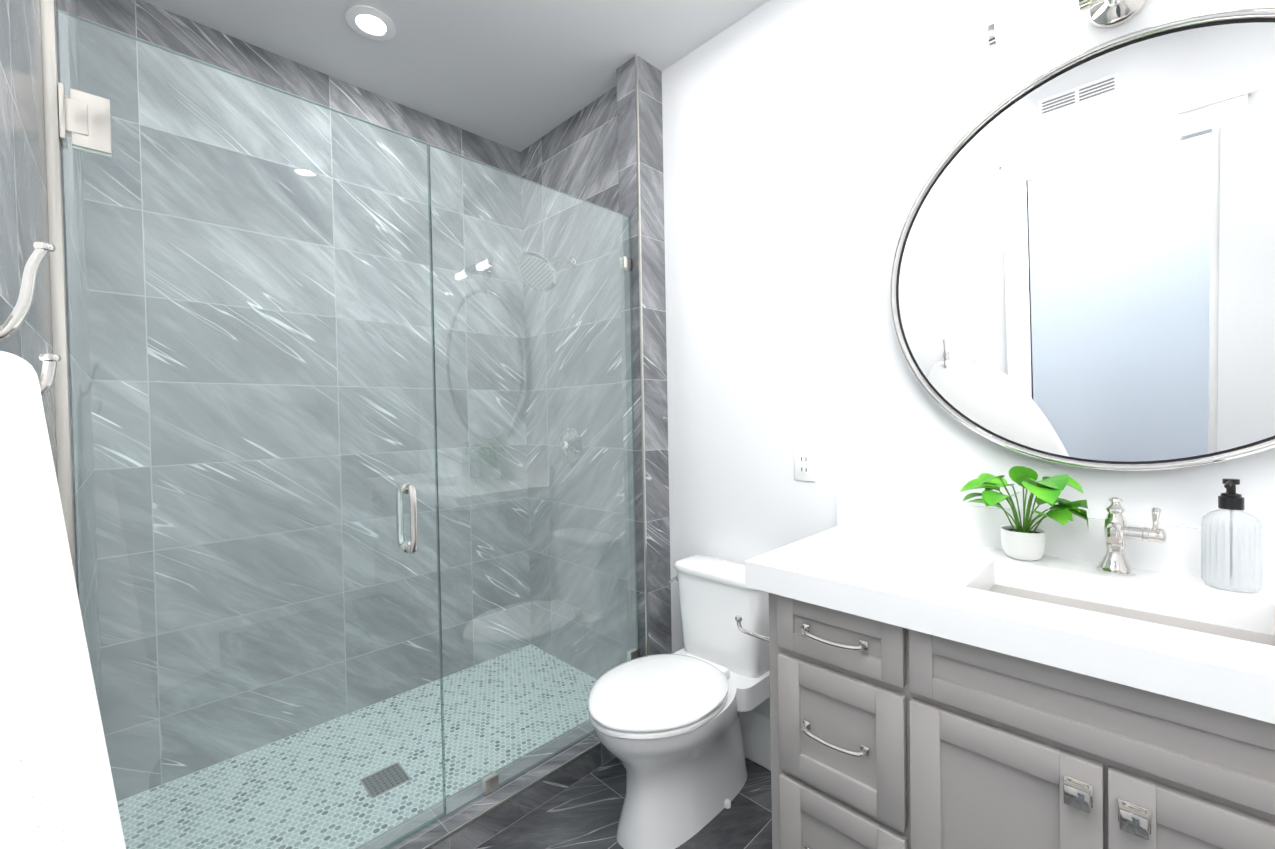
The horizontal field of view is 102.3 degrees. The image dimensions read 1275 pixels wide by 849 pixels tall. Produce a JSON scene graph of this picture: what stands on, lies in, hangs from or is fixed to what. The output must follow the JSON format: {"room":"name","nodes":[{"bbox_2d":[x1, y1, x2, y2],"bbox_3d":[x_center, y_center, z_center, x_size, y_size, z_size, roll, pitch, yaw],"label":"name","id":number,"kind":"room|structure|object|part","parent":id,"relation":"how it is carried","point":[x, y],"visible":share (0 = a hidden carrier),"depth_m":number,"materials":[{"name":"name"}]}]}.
{"room":"bathroom","nodes":[
{"label":"bathroom","id":0,"kind":"room"},
{"bbox_2d":[55,0,102,725],"bbox_3d":[-1.464,-0.068,1.263,0.140,2.600,0.980,-2,1,-45],"label":"wall","id":1,"kind":"structure","parent":0,"point":[69,6],"depth_m":1.23,"materials":[{"name":"tile"}]},
{"bbox_2d":[0,0,57,482],"bbox_3d":[-0.843,-0.070,0.654,0.084,2.600,0.760,-2,1,-45],"label":"wall tiles","id":2,"kind":"structure","parent":1,"relation":"attached to","point":[24,225],"depth_m":0.72,"materials":[{"name":"tile"}]},
{"bbox_2d":[0,242,125,848],"bbox_3d":[-0.446,0.450,0.438,0.149,1.263,1.070,-2,1,-45],"label":"towel","id":3,"kind":"object","parent":2,"relation":"attached to","point":[57,789],"visible":1,"depth_m":0.36,"materials":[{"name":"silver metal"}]},
{"bbox_2d":[40,0,76,586],"bbox_3d":[-1.068,-0.113,0.951,0.018,2.515,0.022,-2,1,-45],"label":"trim","id":4,"kind":"structure","parent":1,"relation":"attached to","point":[56,240],"depth_m":0.94,"materials":[{"name":"white paint"}]},
{"bbox_2d":[58,10,444,848],"bbox_3d":[-0.817,0.173,1.215,0.690,1.904,0.117,-2,1,-45],"label":"shower glass door","id":5,"kind":"structure","parent":1,"relation":"attached to","point":[412,544],"depth_m":1.17,"materials":[{"name":"clear glass"}]},
{"bbox_2d":[58,82,111,157],"bbox_3d":[-1.040,0.176,0.994,0.066,1.609,0.056,-2,1,-45],"label":"glass door hinges","id":6,"kind":"object","parent":5,"relation":"attached to","point":[84,121],"visible":0.94,"depth_m":0.97,"materials":[{"name":"silver metal"}]},
{"bbox_3d":[-0.630,0.254,1.401,0.030,0.191,0.117,-2,1,-45],"label":"glass door handle","id":7,"kind":"part","parent":5,"relation":"part of","materials":[{"name":"silver metal"}]},
{"bbox_2d":[77,0,530,801],"bbox_3d":[-1.098,-0.091,2.239,1.756,2.600,0.112,-2,1,-45],"label":"wall","id":8,"kind":"structure","parent":0,"point":[165,28],"depth_m":1.92,"materials":[{"name":"tile"}]},
{"bbox_2d":[142,0,768,151],"bbox_3d":[0.029,-1.442,0.954,1.910,0.100,3.530,-2,1,-45],"label":"ceiling","id":9,"kind":"structure","parent":0,"point":[519,75],"depth_m":1.89,"materials":[{"name":"white paint"}]},
{"bbox_2d":[345,5,395,40],"bbox_3d":[-0.918,-1.381,1.771,0.156,0.009,0.156,-2,1,-45],"label":"recessed light","id":10,"kind":"object","parent":9,"relation":"in","point":[369,22],"visible":1,"depth_m":1.77,"materials":[{"name":"white paint"}]},
{"bbox_2d":[520,85,626,679],"bbox_3d":[-0.270,-0.109,2.413,0.075,2.600,0.808,-2,1,-45],"label":"wall","id":11,"kind":"structure","parent":0,"point":[576,155],"depth_m":2.36,"materials":[{"name":"tile"}]},
{"bbox_2d":[516,251,576,290],"bbox_3d":[-0.393,-0.683,2.271,0.271,0.178,0.187,-2,1,-45],"label":"shower head","id":12,"kind":"object","parent":11,"relation":"attached to","point":[540,280],"depth_m":2.22},
{"bbox_2d":[560,427,581,462],"bbox_3d":[-0.337,0.097,2.383,0.071,0.170,0.170,-2,1,-45],"label":"shower valve","id":13,"kind":"object","parent":11,"relation":"attached to","point":[572,433],"depth_m":2.37,"materials":[{"name":"silver metal"}]},
{"bbox_2d":[474,757,771,848],"bbox_3d":[0.080,1.258,0.996,1.910,0.100,3.530,-2,1,-45],"label":"floor","id":14,"kind":"structure","parent":0,"point":[584,812],"depth_m":1.55,"materials":[{"name":"tile"}]},
{"bbox_2d":[117,644,596,848],"bbox_3d":[-0.801,1.190,1.839,1.551,0.041,0.868,-2,1,-45],"label":"shower floor","id":15,"kind":"structure","parent":14,"relation":"on","point":[327,765],"depth_m":1.77,"materials":[{"name":"tile"}]},
{"bbox_2d":[360,762,410,798],"bbox_3d":[-0.832,1.171,1.694,0.120,0.002,0.120,-2,1,-45],"label":"shower drain","id":16,"kind":"object","parent":15,"relation":"on","point":[386,774],"depth_m":1.69,"materials":[{"name":"silver metal"}]},
{"bbox_2d":[357,719,615,848],"bbox_3d":[-0.525,1.168,1.501,1.499,0.086,0.138,-2,1,-45],"label":"shower curb","id":17,"kind":"structure","parent":14,"relation":"on","point":[478,822],"depth_m":1.56,"materials":[{"name":"tile"}]},
{"bbox_2d":[428,144,638,816],"bbox_3d":[-0.292,0.160,1.736,0.783,1.914,0.024,-2,1,-45],"label":"glass","id":18,"kind":"object","parent":17,"relation":"on","point":[490,783],"visible":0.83,"depth_m":1.67,"materials":[{"name":"clear glass"}]},
{"bbox_2d":[588,555,769,848],"bbox_3d":[0.129,0.847,1.611,0.655,0.700,0.377,-2,1,-45],"label":"toilet","id":19,"kind":"object","parent":14,"relation":"on","point":[668,730],"visible":0.96,"depth_m":1.54,"materials":[{"name":"white ceramic"}]},
{"bbox_2d":[735,493,1274,848],"bbox_3d":[0.844,0.675,0.995,0.527,1.036,1.309,-2,1,-45],"label":"bathroom vanity","id":20,"kind":"object","parent":14,"relation":"on","point":[948,675],"visible":1,"depth_m":0.95,"materials":[{"name":"gray painted wood"},{"name":"polished nickel"}]},
{"bbox_2d":[745,493,1274,723],"bbox_3d":[0.869,0.295,0.961,0.521,0.160,1.224,-2,1,-45],"label":"countertop","id":21,"kind":"structure","parent":20,"relation":"on","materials":[{"name":"white stone"}]},
{"bbox_2d":[960,466,1087,560],"bbox_3d":[0.854,0.203,1.161,0.188,0.216,0.238,-2,1,-45],"label":"potted plant","id":22,"kind":"object","parent":21,"relation":"on","point":[1026,541],"visible":1,"depth_m":1.16,"materials":[{"name":"white"}]},
{"bbox_2d":[1096,497,1166,575],"bbox_3d":[0.995,0.233,1.038,0.141,0.158,0.106,-2,1,-45],"label":"faucet","id":23,"kind":"object","parent":21,"relation":"on","point":[1115,562],"depth_m":1.06,"materials":[{"name":"silver metal"}]},
{"bbox_2d":[1201,478,1262,592],"bbox_3d":[1.124,0.206,0.973,0.077,0.207,0.077,-2,1,-45],"label":"soap dispenser","id":24,"kind":"object","parent":21,"relation":"on","point":[1231,545],"visible":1,"depth_m":0.95,"materials":[{"name":"clear glass"}]},
{"bbox_2d":[616,54,671,657],"bbox_3d":[0.030,-0.109,2.062,0.144,2.600,0.114,-2,1,-45],"label":"wall","id":25,"kind":"structure","parent":0,"point":[640,142],"depth_m":2.01,"materials":[{"name":"tile"}]},
{"bbox_2d":[662,0,1274,716],"bbox_3d":[0.689,-0.113,1.526,0.225,2.600,3.418,-2,1,-45],"label":"wall","id":26,"kind":"structure","parent":0,"point":[808,144],"depth_m":1.30,"materials":[{"name":"white paint"}]},
{"bbox_2d":[739,709,770,770],"bbox_3d":[0.398,1.098,1.826,0.014,0.180,0.738,-2,1,-45],"label":"baseboard","id":27,"kind":"structure","parent":26,"relation":"attached to","point":[756,728],"depth_m":1.79,"materials":[{"name":"white paint"}]},
{"bbox_2d":[794,448,814,480],"bbox_3d":[0.538,0.128,1.655,0.008,0.106,0.071,-2,1,-45],"label":"electrical outlet plate","id":28,"kind":"object","parent":26,"relation":"attached to","point":[804,464],"visible":1,"depth_m":1.65,"materials":[{"name":"white paint"}]},
{"bbox_2d":[986,0,1146,48],"bbox_3d":[0.998,-0.907,1.068,0.130,0.116,0.452,-2,1,-45],"label":"sconce","id":29,"kind":"object","parent":26,"relation":"attached to","point":[1107,13],"visible":1,"depth_m":1.12,"materials":[{"name":"silver metal"}]},
{"bbox_3d":[1.016,-0.348,1.095,0.040,0.896,0.896,-7,5,-45],"label":"round mirror","id":30,"kind":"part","parent":26,"relation":"part of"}
]}

